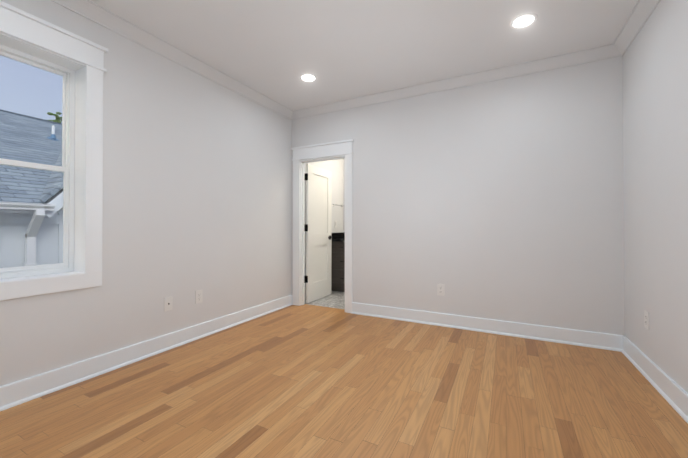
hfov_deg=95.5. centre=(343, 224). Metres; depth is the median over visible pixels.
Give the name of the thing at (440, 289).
duplex electrical outlet
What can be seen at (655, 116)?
wall
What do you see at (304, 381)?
floor
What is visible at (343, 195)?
wall
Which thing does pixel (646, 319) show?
duplex electrical outlet
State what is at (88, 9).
crown molding
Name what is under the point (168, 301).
outlet
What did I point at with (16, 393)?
baseboard
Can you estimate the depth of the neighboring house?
4.81 m
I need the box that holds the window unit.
[0,1,107,299]
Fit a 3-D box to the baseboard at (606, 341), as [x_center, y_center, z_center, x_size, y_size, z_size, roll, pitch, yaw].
[1.281,1.070,3.422,2.657,0.140,0.031,0,-1,27]
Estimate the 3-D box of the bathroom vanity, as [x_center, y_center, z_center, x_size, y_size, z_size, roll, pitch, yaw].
[0.146,0.652,5.492,0.676,1.010,0.599,0,-1,27]
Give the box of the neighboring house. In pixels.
[0,109,70,276]
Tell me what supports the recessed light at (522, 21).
in the ceiling
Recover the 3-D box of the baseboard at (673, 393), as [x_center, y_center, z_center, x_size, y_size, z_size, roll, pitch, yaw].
[1.519,1.051,0.917,0.031,0.140,4.260,0,-1,27]
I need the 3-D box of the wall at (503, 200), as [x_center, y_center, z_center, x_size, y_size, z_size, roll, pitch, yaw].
[0.908,-0.229,3.711,3.682,2.743,0.120,0,-1,27]
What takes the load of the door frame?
attached to the wall at (503, 200)
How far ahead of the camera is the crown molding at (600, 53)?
3.37 m
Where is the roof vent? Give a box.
[47,125,58,140]
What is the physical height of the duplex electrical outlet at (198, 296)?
0.128 m
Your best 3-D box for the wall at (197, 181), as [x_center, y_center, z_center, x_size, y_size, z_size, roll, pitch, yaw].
[-1.464,-0.231,3.376,0.220,2.743,6.100,0,-1,27]
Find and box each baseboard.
[0,295,292,410]
[351,302,619,351]
[620,335,687,423]
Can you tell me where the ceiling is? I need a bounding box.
[90,0,637,110]
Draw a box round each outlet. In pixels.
[164,296,172,311]
[195,290,202,303]
[437,284,443,295]
[644,310,649,329]
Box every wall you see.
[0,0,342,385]
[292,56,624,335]
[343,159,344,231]
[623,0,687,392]
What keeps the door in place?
in the wall at (503, 200)
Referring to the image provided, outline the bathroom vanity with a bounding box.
[331,232,344,291]
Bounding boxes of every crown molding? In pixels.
[51,0,294,119]
[295,44,610,119]
[611,0,660,57]
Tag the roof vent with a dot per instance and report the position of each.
(53, 138)
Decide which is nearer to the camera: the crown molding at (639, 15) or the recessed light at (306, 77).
the crown molding at (639, 15)
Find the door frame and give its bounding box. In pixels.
[291,139,353,312]
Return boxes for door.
[304,164,332,302]
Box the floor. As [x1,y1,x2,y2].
[0,291,687,457]
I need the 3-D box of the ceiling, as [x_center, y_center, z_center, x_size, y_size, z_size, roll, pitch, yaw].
[0.223,-1.670,2.512,4.022,0.120,6.100,0,-1,27]
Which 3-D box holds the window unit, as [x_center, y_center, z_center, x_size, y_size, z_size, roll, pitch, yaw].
[-2.190,-0.444,1.927,0.257,1.812,1.174,0,-1,27]
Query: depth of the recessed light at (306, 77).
3.40 m
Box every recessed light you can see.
[299,73,316,81]
[510,13,537,28]

